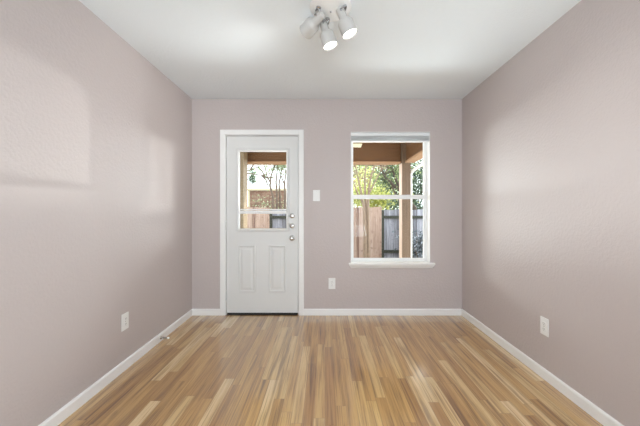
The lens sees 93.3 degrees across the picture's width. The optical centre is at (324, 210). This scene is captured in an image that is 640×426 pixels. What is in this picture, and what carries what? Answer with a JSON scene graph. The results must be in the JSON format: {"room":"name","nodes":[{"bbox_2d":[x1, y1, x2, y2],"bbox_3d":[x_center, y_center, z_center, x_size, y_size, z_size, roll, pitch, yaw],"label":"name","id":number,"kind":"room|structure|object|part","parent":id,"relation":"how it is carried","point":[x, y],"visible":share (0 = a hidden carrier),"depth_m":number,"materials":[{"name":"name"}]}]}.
{"room":"empty room","nodes":[
{"label":"empty room","id":0,"kind":"room"},
{"bbox_2d":[0,0,191,425],"bbox_3d":[-1.522,-0.045,0.655,0.120,2.440,5.512,0,0,-1],"label":"wall","id":1,"kind":"structure","parent":0,"point":[96,140],"depth_m":1.83,"materials":[{"name":"grey paint"}]},
{"bbox_2d":[38,309,192,425],"bbox_3d":[-1.455,1.139,0.655,0.013,0.072,5.511,0,0,-1],"label":"baseboard","id":2,"kind":"structure","parent":1,"relation":"attached to","point":[82,398],"depth_m":2.04,"materials":[{"name":"white paint"}]},
{"bbox_2d":[121,311,128,331],"bbox_3d":[-1.481,0.819,2.240,0.009,0.124,0.078,0,0,-1],"label":"wall outlet","id":3,"kind":"object","parent":1,"relation":"attached to","point":[124,317],"visible":1,"depth_m":2.23,"materials":[{"name":"white plastic"}]},
{"bbox_2d":[192,99,461,308],"bbox_3d":[0.022,-0.045,3.480,3.291,2.440,0.140,0,0,0],"label":"wall","id":4,"kind":"structure","parent":0,"point":[327,125],"depth_m":3.41,"materials":[{"name":"grey paint"}]},
{"bbox_2d":[193,309,219,314],"bbox_3d":[-1.335,1.139,3.404,0.309,0.072,0.013,0,0,0],"label":"baseboard","id":5,"kind":"structure","parent":4,"relation":"attached to","point":[195,311],"depth_m":3.40,"materials":[{"name":"white paint"}]},
{"bbox_2d":[226,136,297,313],"bbox_3d":[-0.715,0.161,3.423,0.818,2.015,0.125,0,0,1],"label":"door","id":6,"kind":"structure","parent":4,"relation":"in","point":[262,263],"depth_m":3.42,"materials":[{"name":"white paint"}]},
{"bbox_3d":[-0.885,0.653,3.417,0.197,0.533,0.011,0,0,0],"label":"raised panel","id":7,"kind":"part","parent":6,"relation":"part of","materials":[{"name":"white paint"}]},
{"bbox_3d":[-0.704,-0.238,3.445,0.597,0.938,0.071,0,0,0],"label":"glazing frame","id":8,"kind":"part","parent":6,"relation":"part of","materials":[{"name":"white paint"}]},
{"bbox_3d":[-0.539,0.653,3.417,0.197,0.533,0.011,0,0,0],"label":"raised panel","id":9,"kind":"part","parent":6,"relation":"part of","materials":[{"name":"white paint"}]},
{"bbox_2d":[220,130,303,314],"bbox_3d":[-0.710,0.130,3.472,0.942,2.091,0.156,0,0,0],"label":"door frame","id":10,"kind":"structure","parent":4,"relation":"attached to","point":[223,133],"depth_m":3.39,"materials":[{"name":"white paint"}]},
{"bbox_2d":[313,190,319,200],"bbox_3d":[-0.096,-0.174,3.404,0.078,0.126,0.012,0,0,0],"label":"light switch","id":11,"kind":"object","parent":4,"relation":"attached to","point":[316,193],"visible":1,"depth_m":3.40,"materials":[{"name":"white plastic"}]},
{"bbox_2d":[328,278,334,288],"bbox_3d":[0.078,0.818,3.405,0.078,0.124,0.009,0,0,0],"label":"wall outlet","id":12,"kind":"object","parent":4,"relation":"attached to","point":[331,281],"visible":1,"depth_m":3.40,"materials":[{"name":"white plastic"}]},
{"bbox_2d":[304,309,460,314],"bbox_3d":[0.648,1.139,3.404,1.774,0.072,0.013,0,0,0],"label":"baseboard","id":13,"kind":"structure","parent":4,"relation":"attached to","point":[306,311],"depth_m":3.40,"materials":[{"name":"white paint"}]},
{"bbox_2d":[349,132,434,267],"bbox_3d":[0.749,-0.126,3.459,0.966,1.538,0.182,0,0,0],"label":"window","id":14,"kind":"structure","parent":4,"relation":"in","point":[424,262],"depth_m":3.50,"materials":[{"name":"white plastic"}]},
{"bbox_3d":[0.738,0.188,3.519,0.832,0.751,0.020,0,0,0],"label":"sash","id":15,"kind":"part","parent":14,"relation":"part of","materials":[{"name":"white plastic"}]},
{"bbox_2d":[351,133,428,141],"bbox_3d":[0.738,-0.838,3.446,0.884,0.102,0.052,0,0,0],"label":"window blind","id":16,"kind":"object","parent":14,"relation":"attached to","point":[355,137],"visible":0.91,"depth_m":3.42,"materials":[{"name":"white plastic"}]},
{"bbox_3d":[0.738,-0.794,3.446,0.884,0.014,0.048,0,0,0],"label":"rail","id":17,"kind":"part","parent":16,"relation":"part of","materials":[{"name":"white plastic"}]},
{"bbox_3d":[0.749,0.613,3.437,0.966,0.060,0.137,0,0,0],"label":"sill","id":18,"kind":"part","parent":14,"relation":"part of","materials":[{"name":"white paint"}]},
{"bbox_3d":[0.738,-0.490,3.538,0.832,0.686,0.016,0,0,0],"label":"sash","id":19,"kind":"part","parent":14,"relation":"part of","materials":[{"name":"white plastic"}]},
{"bbox_2d":[79,0,580,98],"bbox_3d":[0.022,-1.325,0.675,3.251,0.120,5.750,0,0,0],"label":"ceiling","id":20,"kind":"structure","parent":0,"point":[209,49],"depth_m":2.29,"materials":[{"name":"white paint"}]},
{"bbox_2d":[300,0,357,50],"bbox_3d":[0.026,-1.154,1.884,0.260,0.222,0.330,0,0,-33],"label":"ceiling spotlight","id":21,"kind":"object","parent":20,"relation":"attached to","point":[323,11],"visible":1,"depth_m":1.86,"materials":[{"name":"white paint"}]},
{"bbox_2d":[58,314,602,425],"bbox_3d":[0.022,1.235,0.675,3.251,0.120,5.750,0,0,0],"label":"floor","id":22,"kind":"structure","parent":0,"point":[211,370],"depth_m":2.12,"materials":[{"name":"brown wood"}]},
{"bbox_2d":[227,314,296,314],"bbox_3d":[-0.710,1.172,3.475,0.790,0.006,0.150,0,0,0],"label":"threshold","id":23,"kind":"object","parent":22,"relation":"on","point":[227,314],"visible":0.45,"depth_m":3.41,"materials":[{"name":"metal"}]},
{"bbox_2d":[462,0,639,425],"bbox_3d":[1.591,-0.045,0.655,0.120,2.440,5.511,0,0,0],"label":"wall","id":24,"kind":"structure","parent":0,"point":[551,137],"depth_m":1.93,"materials":[{"name":"grey paint"}]},
{"bbox_2d":[461,309,623,425],"bbox_3d":[1.525,1.139,0.655,0.013,0.072,5.510,0,0,0],"label":"baseboard","id":25,"kind":"structure","parent":24,"relation":"attached to","point":[602,417],"depth_m":2.04,"materials":[{"name":"white paint"}]},
{"bbox_2d":[540,316,548,336],"bbox_3d":[1.536,0.808,2.115,0.009,0.124,0.078,0,0,0],"label":"wall outlet","id":26,"kind":"object","parent":24,"relation":"attached to","point":[544,322],"visible":1,"depth_m":2.11,"materials":[{"name":"white plastic"}]},
{"label":"outside","id":27,"kind":"structure","parent":0,"visible":0},
{"bbox_3d":[0.000,1.775,18.450,32.000,0.200,23.100,0,0,0],"label":"ground","id":28,"kind":"structure","parent":27,"visible":0},
{"bbox_2d":[248,170,260,186],"bbox_3d":[-4.818,-0.677,20.436,1.094,4.714,0.954,0,0,-13],"label":"sapling","id":29,"kind":"object","parent":28,"relation":"on","point":[251,175],"visible":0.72,"depth_m":20.37,"materials":[{"name":"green plant"}]},
{"bbox_2d":[248,207,268,227],"bbox_3d":[-2.876,0.766,10.416,1.928,1.819,0.077,0,0,0],"label":"fence panel","id":30,"kind":"object","parent":28,"relation":"on","point":[254,220],"visible":0.16,"depth_m":10.38,"materials":[{"name":"brown wood"}]},
{"bbox_2d":[248,165,280,190],"bbox_3d":[-3.105,-1.138,13.181,2.600,5.633,1.118,0,0,0],"label":"tree","id":31,"kind":"object","parent":28,"relation":"on","point":[251,168],"visible":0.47,"depth_m":13.09,"materials":[{"name":"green plant"}]},
{"bbox_2d":[248,188,283,208],"bbox_3d":[-1.697,0.281,16.500,4.315,2.788,3.160,0,0,0],"label":"brick outbuilding","id":32,"kind":"structure","parent":28,"relation":"on","point":[259,193],"depth_m":15.00,"materials":[{"name":"beige brick"}]},
{"bbox_2d":[248,190,283,208],"bbox_3d":[-2.605,0.353,13.823,2.749,2.657,2.341,0,0,0],"label":"shrub","id":33,"kind":"object","parent":28,"relation":"on","point":[266,204],"visible":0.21,"depth_m":13.92,"materials":[{"name":"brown plant"}]},
{"bbox_2d":[254,165,285,208],"bbox_3d":[-1.842,-0.417,11.535,2.178,4.186,1.318,0,0,0],"label":"crape myrtle","id":34,"kind":"object","parent":28,"relation":"on","point":[279,168],"visible":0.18,"depth_m":11.53,"materials":[{"name":"grey plant"}]},
{"bbox_2d":[269,210,285,227],"bbox_3d":[-0.947,0.805,10.440,1.928,1.740,0.080,0,0,0],"label":"fence panel","id":35,"kind":"object","parent":28,"relation":"on","point":[275,220],"visible":0.02,"depth_m":10.46,"materials":[{"name":"grey wood"}]},
{"bbox_3d":[-1.866,0.823,10.428,0.090,1.703,0.055,0,0,0],"label":"fence post","id":36,"kind":"part","parent":35,"relation":"part of","materials":[{"name":"wood"}]},
{"bbox_3d":[-0.947,0.212,10.424,1.928,0.100,0.043,0,0,0],"label":"rail","id":37,"kind":"part","parent":35,"relation":"part of","materials":[{"name":"grey wood"}]},
{"bbox_2d":[353,166,374,186],"bbox_3d":[1.851,-2.739,26.096,7.921,8.840,4.447,0,0,-31],"label":"tree","id":38,"kind":"object","parent":28,"relation":"on","point":[360,166],"visible":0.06,"depth_m":26.33,"materials":[{"name":"plant"}]},
{"bbox_2d":[354,207,381,257],"bbox_3d":[0.982,0.767,10.416,1.928,1.816,0.078,0,0,0],"label":"fence panel","id":39,"kind":"object","parent":28,"relation":"on","point":[375,213],"visible":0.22,"depth_m":10.38,"materials":[{"name":"brown wood"}]},
{"bbox_2d":[353,165,389,257],"bbox_3d":[1.166,-0.249,8.955,1.871,3.853,1.175,0,0,-15],"label":"crape myrtle","id":40,"kind":"object","parent":28,"relation":"on","point":[365,202],"visible":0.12,"depth_m":8.84,"materials":[{"name":"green plant"}]},
{"bbox_2d":[353,165,413,209],"bbox_3d":[3.725,-1.401,22.538,6.588,6.200,5.660,0,0,41],"label":"tree","id":41,"kind":"object","parent":28,"relation":"on","point":[372,202],"visible":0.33,"depth_m":21.76,"materials":[{"name":"green plant"}]},
{"bbox_2d":[353,160,422,209],"bbox_3d":[3.112,-1.450,13.881,5.476,6.300,3.434,0,0,19],"label":"tree","id":42,"kind":"object","parent":28,"relation":"on","point":[393,171],"visible":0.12,"depth_m":13.94,"materials":[{"name":"green plant"}]},
{"bbox_2d":[366,159,422,209],"bbox_3d":[5.349,-1.489,17.533,4.775,6.344,4.970,0,0,34],"label":"evergreen","id":43,"kind":"object","parent":28,"relation":"on","point":[415,182],"visible":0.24,"depth_m":16.94,"materials":[{"name":"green plant"}]},
{"bbox_2d":[382,209,422,257],"bbox_3d":[2.910,0.805,10.441,1.928,1.740,0.081,0,0,0],"label":"fence panel","id":44,"kind":"object","parent":28,"relation":"on","point":[390,218],"visible":0.36,"depth_m":10.46,"materials":[{"name":"grey wood"}]},
{"bbox_3d":[1.991,0.823,10.428,0.090,1.703,0.055,0,0,0],"label":"fence post","id":45,"kind":"part","parent":44,"relation":"part of","materials":[{"name":"grey wood"}]},
{"bbox_3d":[2.910,1.395,10.424,1.928,0.100,0.043,0,0,0],"label":"rail","id":46,"kind":"part","parent":44,"relation":"part of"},
{"bbox_3d":[2.910,0.212,10.424,1.928,0.100,0.043,0,0,0],"label":"rail","id":47,"kind":"part","parent":44,"relation":"part of","materials":[{"name":"grey wood"}]},
{"bbox_2d":[392,228,422,257],"bbox_3d":[2.925,1.098,9.400,1.925,1.353,1.107,0,0,-31],"label":"shrub","id":48,"kind":"object","parent":28,"relation":"on","point":[418,245],"visible":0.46,"depth_m":9.23,"materials":[{"name":"grey plant"}]},
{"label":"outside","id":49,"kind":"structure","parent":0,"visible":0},
{"bbox_3d":[0.250,1.590,5.225,8.500,0.570,3.350,0,0,0],"label":"floor","id":50,"kind":"structure","parent":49,"visible":0},
{"bbox_2d":[240,152,247,227],"bbox_3d":[-2.095,-0.060,6.043,1.010,2.730,0.315,0,0,0],"label":"wall","id":51,"kind":"structure","parent":50,"relation":"on","point":[243,155],"depth_m":5.93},
{"bbox_2d":[248,142,422,164],"bbox_3d":[-0.030,-1.257,5.085,5.940,0.536,3.070,0,0,0],"label":"roof","id":52,"kind":"structure","parent":51,"relation":"on","point":[370,153],"depth_m":6.30,"materials":[{"name":"brown wood"}]},
{"bbox_3d":[-0.711,-1.014,6.400,4.578,0.034,0.260,0,0,0],"label":"beam trim","id":53,"kind":"part","parent":52,"relation":"part of","materials":[{"name":"wood"}]},
{"bbox_2d":[353,143,361,147],"bbox_3d":[0.054,-1.252,5.207,1.168,0.345,1.207,0,0,0],"label":"ceiling light","id":54,"kind":"object","parent":52,"relation":"hanging from","point":[354,144],"visible":0.07,"depth_m":5.20,"materials":[{"name":"white"}]},
{"bbox_3d":[1.740,-1.010,4.880,0.190,0.042,2.660,0,0,0],"label":"beam trim","id":55,"kind":"part","parent":52,"relation":"part of","materials":[{"name":"brown wood"}]},
{"bbox_2d":[399,142,410,257],"bbox_3d":[1.673,-0.060,6.327,0.184,2.730,0.225,0,0,0],"label":"patio post","id":56,"kind":"object","parent":50,"relation":"on","point":[404,168],"visible":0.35,"depth_m":6.21,"materials":[{"name":"brown wood"}]},
{"bbox_2d":[411,162,422,257],"bbox_3d":[1.849,-0.105,5.714,0.143,2.760,1.317,0,0,-8],"label":"downspout","id":57,"kind":"object","parent":56,"relation":"attached to","point":[421,164],"visible":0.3,"depth_m":6.31,"materials":[{"name":"white paint"}]}
]}

